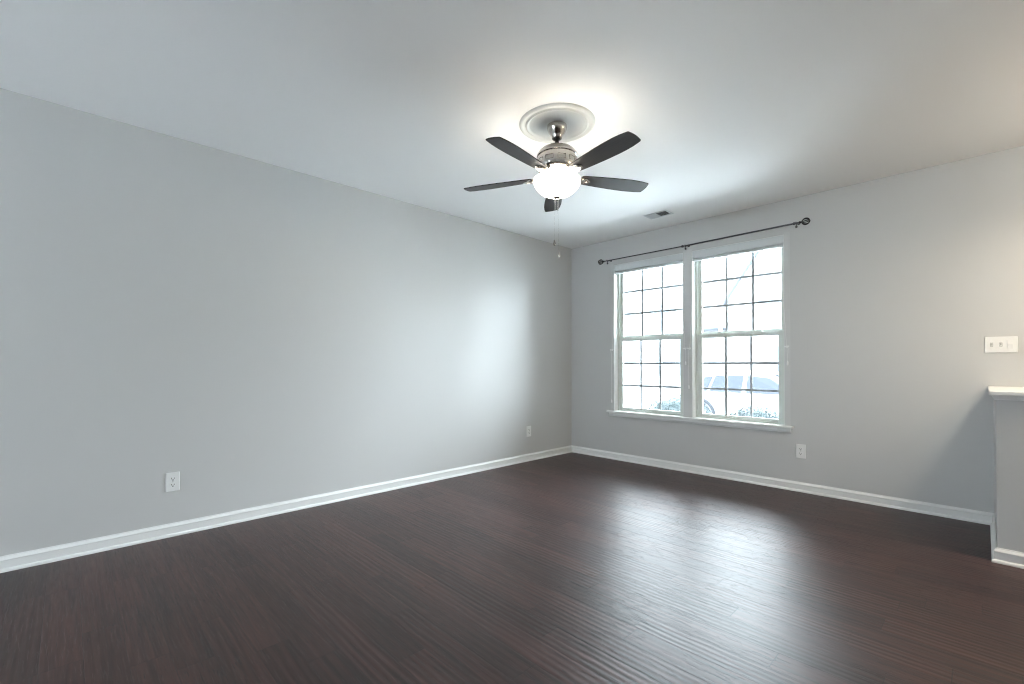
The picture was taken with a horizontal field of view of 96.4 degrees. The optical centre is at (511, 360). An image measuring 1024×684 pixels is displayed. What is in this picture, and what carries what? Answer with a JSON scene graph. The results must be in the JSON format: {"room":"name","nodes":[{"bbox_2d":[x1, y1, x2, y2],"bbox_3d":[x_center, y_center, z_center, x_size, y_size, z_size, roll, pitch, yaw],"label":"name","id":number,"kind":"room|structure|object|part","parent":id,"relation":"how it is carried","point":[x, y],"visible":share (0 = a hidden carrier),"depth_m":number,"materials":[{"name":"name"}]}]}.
{"room":"empty living room","nodes":[
{"label":"empty living room","id":0,"kind":"room"},
{"bbox_2d":[0,88,571,555],"bbox_3d":[-2.266,-0.167,3.313,8.720,2.740,0.160,1,-1,-44],"label":"wall","id":1,"kind":"structure","parent":0,"point":[260,333],"depth_m":3.36,"materials":[{"name":"grey paint"}]},
{"bbox_2d":[165,471,179,491],"bbox_3d":[-2.321,0.832,3.133,0.080,0.128,0.009,1,-1,-44],"label":"wall outlet","id":2,"kind":"object","parent":1,"relation":"attached to","point":[172,483],"visible":1,"depth_m":3.13,"materials":[{"name":"white plastic"}]},
{"bbox_2d":[0,445,571,572],"bbox_3d":[-2.204,1.159,3.235,8.400,0.088,0.022,1,-1,-44],"label":"baseboard","id":3,"kind":"structure","parent":1,"relation":"attached to","point":[11,562],"depth_m":3.36,"materials":[{"name":"white paint"}]},
{"bbox_2d":[527,426,530,436],"bbox_3d":[0.208,0.867,5.588,0.080,0.128,0.009,1,-1,-44],"label":"wall outlet","id":4,"kind":"object","parent":1,"relation":"attached to","point":[528,427],"visible":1,"depth_m":5.58,"materials":[{"name":"white plastic"}]},
{"bbox_2d":[0,452,1023,683],"bbox_3d":[0.087,1.243,0.874,8.720,0.120,6.920,1,-1,-44],"label":"floor","id":5,"kind":"structure","parent":0,"point":[568,568],"depth_m":2.32,"materials":[{"name":"brown wood"}]},
{"bbox_2d":[0,0,1023,248],"bbox_3d":[0.090,-1.617,0.901,8.720,0.120,6.920,1,-1,-44],"label":"ceiling","id":6,"kind":"structure","parent":0,"point":[732,105],"depth_m":2.56,"materials":[{"name":"white paint"}]},
{"bbox_2d":[464,121,648,256],"bbox_3d":[0.287,-1.098,2.940,1.238,0.863,1.246,1,-1,-44],"label":"ceiling fan","id":7,"kind":"object","parent":6,"relation":"hanging from","point":[556,163],"visible":1,"depth_m":2.87,"materials":[{"name":"silver metal"}]},
{"bbox_3d":[-0.090,-1.190,3.118,0.494,0.007,0.133,0,10,20],"label":"fan blade","id":8,"kind":"part","parent":7,"relation":"part of","materials":[{"name":"brown wood"}]},
{"bbox_3d":[0.042,-1.195,2.658,0.133,0.007,0.494,13,7,37],"label":"fan blade","id":9,"kind":"part","parent":7,"relation":"part of","materials":[{"name":"brown wood"}]},
{"bbox_3d":[0.307,-1.188,3.386,0.133,0.007,0.494,-10,-1,2],"label":"fan blade","id":10,"kind":"part","parent":7,"relation":"part of","materials":[{"name":"brown wood"}]},
{"bbox_3d":[0.293,-1.118,2.978,0.306,0.115,0.306,1,-1,-44],"label":"lamp shade","id":11,"kind":"part","parent":7,"relation":"part of","materials":[{"name":"white glass"}]},
{"bbox_3d":[0.520,-1.194,2.642,0.133,0.007,0.494,13,-8,-33],"label":"fan blade","id":12,"kind":"part","parent":7,"relation":"part of","materials":[{"name":"brown wood"}]},
{"bbox_3d":[0.684,-1.190,3.091,0.494,0.007,0.133,0,-11,-16],"label":"fan blade","id":13,"kind":"part","parent":7,"relation":"part of","materials":[{"name":"brown wood"}]},
{"bbox_2d":[519,103,594,142],"bbox_3d":[0.293,-1.529,2.982,0.492,0.016,0.492,1,-1,-44],"label":"ceiling medallion","id":14,"kind":"object","parent":6,"relation":"attached to","point":[580,121],"visible":0.94,"depth_m":2.93,"materials":[{"name":"white paint"}]},
{"bbox_2d":[643,210,673,218],"bbox_3d":[1.526,-1.505,4.773,0.164,0.028,0.256,1,-1,-44],"label":"ceiling vent","id":15,"kind":"object","parent":6,"relation":"in","point":[664,212],"visible":1,"depth_m":4.77,"materials":[{"name":"white metal"}]},
{"bbox_2d":[571,145,1023,512],"bbox_3d":[3.159,-0.157,3.869,0.160,2.740,6.600,1,-1,-44],"label":"wall","id":16,"kind":"structure","parent":0,"point":[898,282],"depth_m":3.85,"materials":[{"name":"grey paint"}]},
{"bbox_2d":[618,267,682,415],"bbox_3d":[1.663,-0.279,5.460,0.088,1.812,0.893,1,-1,-44],"label":"window","id":17,"kind":"structure","parent":16,"relation":"in","point":[621,338],"depth_m":5.53,"materials":[{"name":"white plastic"}]},
{"bbox_2d":[610,253,685,402],"bbox_3d":[1.592,-0.329,5.388,0.080,1.713,0.973,1,-1,-44],"label":"window blind","id":18,"kind":"object","parent":17,"relation":"attached to","point":[676,259],"visible":0.91,"depth_m":5.37,"materials":[{"name":"white plastic"}]},
{"bbox_3d":[1.260,-0.308,5.690,0.079,1.594,0.021,0,-1,34],"label":"lift cord","id":19,"kind":"part","parent":18,"relation":"part of","materials":[{"name":"white plastic"}]},
{"bbox_3d":[1.601,-1.083,5.406,0.048,0.016,0.879,1,-1,-44],"label":"rail","id":20,"kind":"part","parent":18,"relation":"part of","materials":[{"name":"white plastic"}]},
{"bbox_3d":[1.649,0.168,5.441,0.032,0.890,0.845,1,-1,-44],"label":"sash","id":21,"kind":"part","parent":17,"relation":"part of","materials":[{"name":"white plastic"}]},
{"bbox_2d":[623,340,679,409],"bbox_3d":[1.645,0.173,5.438,0.004,0.820,0.745,1,-1,-44],"label":"grille","id":22,"kind":"object","parent":17,"relation":"attached to","point":[624,408],"depth_m":5.52,"materials":[{"name":"grey plastic"}]},
{"bbox_3d":[1.679,-0.714,5.478,0.030,0.898,0.845,1,-1,-44],"label":"sash","id":23,"kind":"part","parent":17,"relation":"part of","materials":[{"name":"white plastic"}]},
{"bbox_2d":[624,267,682,334],"bbox_3d":[1.675,-0.714,5.475,0.004,0.826,0.781,1,-1,-44],"label":"grille","id":24,"kind":"object","parent":17,"relation":"attached to","point":[661,287],"depth_m":5.40,"materials":[{"name":"grey plastic"}]},
{"bbox_2d":[606,410,793,432],"bbox_3d":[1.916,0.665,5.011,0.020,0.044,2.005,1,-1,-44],"label":"trim","id":25,"kind":"structure","parent":16,"relation":"attached to","point":[777,429],"depth_m":4.85,"materials":[{"name":"white paint"}]},
{"bbox_2d":[611,231,790,425],"bbox_3d":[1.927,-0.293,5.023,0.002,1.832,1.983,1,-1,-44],"label":"trim","id":26,"kind":"structure","parent":16,"relation":"attached to","point":[687,255],"depth_m":5.01,"materials":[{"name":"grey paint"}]},
{"bbox_2d":[598,217,810,264],"bbox_3d":[1.909,-1.242,4.974,0.111,0.094,2.302,1,-1,-44],"label":"curtain rod","id":27,"kind":"object","parent":16,"relation":"attached to","point":[808,220],"visible":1,"depth_m":4.64,"materials":[{"name":"grey metal"}]},
{"bbox_2d":[695,247,783,423],"bbox_3d":[2.356,-0.285,4.747,0.088,1.812,0.894,1,-1,-44],"label":"window","id":28,"kind":"structure","parent":16,"relation":"in","point":[699,334],"depth_m":4.79,"materials":[{"name":"white plastic"}]},
{"bbox_2d":[688,235,788,388],"bbox_3d":[2.282,-0.440,4.678,0.080,1.503,0.976,1,-1,-44],"label":"window blind","id":29,"kind":"object","parent":28,"relation":"attached to","point":[772,242],"visible":0.93,"depth_m":4.64,"materials":[{"name":"white plastic"}]},
{"bbox_3d":[2.293,-1.090,4.693,0.048,0.016,0.880,1,-1,-44],"label":"rail","id":30,"kind":"part","parent":29,"relation":"part of","materials":[{"name":"white plastic"}]},
{"bbox_3d":[2.576,-0.555,4.338,0.019,1.124,0.081,0,-1,-32],"label":"lift cord","id":31,"kind":"part","parent":29,"relation":"part of","materials":[{"name":"white plastic"}]},
{"bbox_2d":[702,336,778,416],"bbox_3d":[2.337,0.167,4.725,0.004,0.820,0.746,1,-1,-44],"label":"grille","id":32,"kind":"object","parent":28,"relation":"attached to","point":[751,362],"depth_m":4.77,"materials":[{"name":"grey plastic"}]},
{"bbox_3d":[2.341,0.162,4.729,0.032,0.890,0.846,1,-1,-44],"label":"sash","id":33,"kind":"part","parent":28,"relation":"part of","materials":[{"name":"white plastic"}]},
{"bbox_3d":[2.371,-0.720,4.766,0.030,0.898,0.846,1,-1,-44],"label":"sash","id":34,"kind":"part","parent":28,"relation":"part of","materials":[{"name":"white plastic"}]},
{"bbox_2d":[702,252,781,330],"bbox_3d":[2.368,-0.720,4.762,0.004,0.826,0.782,1,-1,-44],"label":"grille","id":35,"kind":"object","parent":28,"relation":"attached to","point":[726,258],"depth_m":4.72,"materials":[{"name":"grey plastic"}]},
{"bbox_2d":[572,445,993,524],"bbox_3d":[2.160,1.177,4.754,0.022,0.088,3.922,1,-1,-44],"label":"baseboard","id":36,"kind":"structure","parent":16,"relation":"attached to","point":[975,516],"depth_m":4.16,"materials":[{"name":"white paint"}]},
{"bbox_2d":[796,444,805,458],"bbox_3d":[2.673,0.843,4.238,0.009,0.128,0.080,1,-1,-44],"label":"wall outlet","id":37,"kind":"object","parent":16,"relation":"attached to","point":[800,448],"visible":1,"depth_m":4.24,"materials":[{"name":"white plastic"}]},
{"bbox_2d":[984,336,1017,352],"bbox_3d":[3.555,-0.114,3.330,0.022,0.116,0.168,1,-1,-44],"label":"light switch","id":38,"kind":"object","parent":16,"relation":"attached to","point":[1005,343],"visible":1,"depth_m":3.33,"materials":[{"name":"white plastic"}]},
{"bbox_2d":[993,398,1023,552],"bbox_3d":[3.263,0.709,2.992,0.900,0.993,0.148,1,-1,-44],"label":"wall","id":39,"kind":"structure","parent":0,"point":[1008,414],"depth_m":2.69,"materials":[{"name":"grey paint"}]},
{"bbox_2d":[988,386,1023,395],"bbox_3d":[3.253,0.200,2.986,0.930,0.025,0.204,1,-1,-44],"label":"trim","id":40,"kind":"structure","parent":39,"relation":"on","point":[992,390],"depth_m":2.73,"materials":[{"name":"white paint"}]},
{"bbox_2d":[990,514,1023,568],"bbox_3d":[3.255,1.161,2.980,0.922,0.088,0.192,1,-1,-44],"label":"baseboard","id":41,"kind":"structure","parent":39,"relation":"attached to","point":[1007,557],"depth_m":2.70,"materials":[{"name":"white paint"}]},
{"bbox_2d":[991,395,1023,400],"bbox_3d":[3.257,0.226,2.990,0.918,0.027,0.184,1,-1,-44],"label":"trim","id":42,"kind":"structure","parent":39,"relation":"attached to","point":[1013,398],"depth_m":2.69,"materials":[{"name":"white paint"}]},
{"label":"outside","id":43,"kind":"structure","parent":0,"visible":0},
{"bbox_2d":[624,401,656,412],"bbox_3d":[4.565,1.986,16.784,6.800,0.300,70.000,1,-1,-44],"label":"ground","id":44,"kind":"structure","parent":43,"point":[629,404],"depth_m":19.22,"materials":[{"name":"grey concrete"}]},
{"bbox_2d":[672,370,778,419],"bbox_3d":[6.588,1.029,11.982,2.000,1.528,4.380,1,-1,-44],"label":"parked car","id":45,"kind":"object","parent":44,"relation":"on","point":[738,379],"visible":0.24,"depth_m":11.69,"materials":[{"name":"grey paint"}]},
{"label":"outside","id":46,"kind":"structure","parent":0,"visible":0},
{"bbox_2d":[624,387,674,402],"bbox_3d":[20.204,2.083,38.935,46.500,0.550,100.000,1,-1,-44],"label":"ground","id":47,"kind":"structure","parent":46,"point":[630,394],"depth_m":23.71,"materials":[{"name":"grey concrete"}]},
{"bbox_2d":[624,264,682,389],"bbox_3d":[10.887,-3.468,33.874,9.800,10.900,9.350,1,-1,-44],"label":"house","id":48,"kind":"structure","parent":47,"relation":"on","point":[672,297],"depth_m":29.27,"materials":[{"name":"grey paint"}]},
{"bbox_3d":[7.518,-2.599,30.875,0.040,1.700,1.000,1,-1,-44],"label":"pane","id":49,"kind":"part","parent":48,"relation":"part of","materials":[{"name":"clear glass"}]},
{"bbox_3d":[7.515,0.101,30.849,0.040,1.700,1.000,1,-1,-44],"label":"pane","id":50,"kind":"part","parent":48,"relation":"part of","materials":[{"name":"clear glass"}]},
{"bbox_2d":[631,307,635,334],"bbox_3d":[8.017,-2.604,30.314,0.065,1.800,0.320,1,-1,-44],"label":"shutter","id":51,"kind":"object","parent":48,"relation":"hanging from","point":[633,309],"depth_m":30.27,"materials":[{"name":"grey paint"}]},
{"bbox_2d":[631,348,635,374],"bbox_3d":[8.014,0.096,30.288,0.065,1.800,0.320,1,-1,-44],"label":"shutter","id":52,"kind":"object","parent":48,"relation":"hanging from","point":[633,350],"depth_m":30.25,"materials":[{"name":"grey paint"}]},
{"bbox_2d":[649,305,652,333],"bbox_3d":[8.922,-2.612,29.381,0.065,1.800,0.320,1,-1,-44],"label":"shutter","id":53,"kind":"object","parent":48,"relation":"hanging from","point":[650,306],"depth_m":29.36,"materials":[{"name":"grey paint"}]},
{"bbox_2d":[657,346,661,374],"bbox_3d":[9.321,0.009,28.944,0.065,1.850,0.320,1,-1,-44],"label":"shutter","id":54,"kind":"object","parent":48,"relation":"hanging from","point":[657,346],"depth_m":28.97,"materials":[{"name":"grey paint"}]},
{"bbox_3d":[9.468,-2.616,28.866,0.040,1.700,1.000,1,-1,-44],"label":"pane","id":55,"kind":"part","parent":48,"relation":"part of","materials":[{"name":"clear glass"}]},
{"bbox_3d":[9.797,0.006,28.500,0.040,1.750,0.800,1,-1,-44],"label":"pane","id":56,"kind":"part","parent":48,"relation":"part of","materials":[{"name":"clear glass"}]},
{"bbox_2d":[671,303,675,331],"bbox_3d":[9.967,-2.621,28.305,0.065,1.800,0.320,1,-1,-44],"label":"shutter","id":57,"kind":"object","parent":48,"relation":"hanging from","point":[673,305],"depth_m":28.27,"materials":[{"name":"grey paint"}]},
{"bbox_2d":[677,345,679,374],"bbox_3d":[10.226,0.001,28.011,0.065,1.850,0.320,1,-1,-44],"label":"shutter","id":58,"kind":"object","parent":48,"relation":"hanging from","point":[678,346],"depth_m":28.02,"materials":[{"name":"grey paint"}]},
{"bbox_2d":[703,248,781,372],"bbox_3d":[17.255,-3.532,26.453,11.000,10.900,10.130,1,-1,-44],"label":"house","id":59,"kind":"structure","parent":47,"relation":"on","point":[768,287],"depth_m":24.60,"materials":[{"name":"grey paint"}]},
{"bbox_3d":[11.868,0.587,26.332,0.060,2.150,0.950,1,-1,-44],"label":"door","id":60,"kind":"part","parent":59,"relation":"part of","materials":[{"name":"paint"}]},
{"bbox_3d":[11.326,0.022,24.828,0.180,3.550,0.180,1,-1,-44],"label":"porch post","id":61,"kind":"part","parent":59,"relation":"part of","materials":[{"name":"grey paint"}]},
{"bbox_3d":[13.261,0.088,23.639,0.040,1.600,1.600,1,-1,-44],"label":"pane","id":62,"kind":"part","parent":59,"relation":"part of","materials":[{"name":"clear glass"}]},
{"bbox_3d":[13.263,-2.612,23.665,0.040,1.600,1.000,1,-1,-44],"label":"pane","id":63,"kind":"part","parent":59,"relation":"part of","materials":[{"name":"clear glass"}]},
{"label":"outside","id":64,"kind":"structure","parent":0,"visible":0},
{"bbox_3d":[-1.763,1.798,10.642,2.240,0.550,70.000,1,-1,-44],"label":"ground","id":65,"kind":"structure","parent":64,"visible":0},
{"bbox_2d":[644,394,713,418],"bbox_3d":[2.335,1.154,6.519,0.978,1.355,1.181,1,-1,-44],"label":"boxwood shrub","id":66,"kind":"object","parent":65,"relation":"on","point":[673,404],"visible":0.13,"depth_m":6.41,"materials":[{"name":"green plant"}]},
{"bbox_2d":[730,405,778,423],"bbox_3d":[3.042,1.187,5.720,0.804,1.239,0.843,1,-1,-44],"label":"boxwood shrub","id":67,"kind":"object","parent":65,"relation":"on","point":[756,412],"visible":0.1,"depth_m":5.65,"materials":[{"name":"green plant"}]}
]}

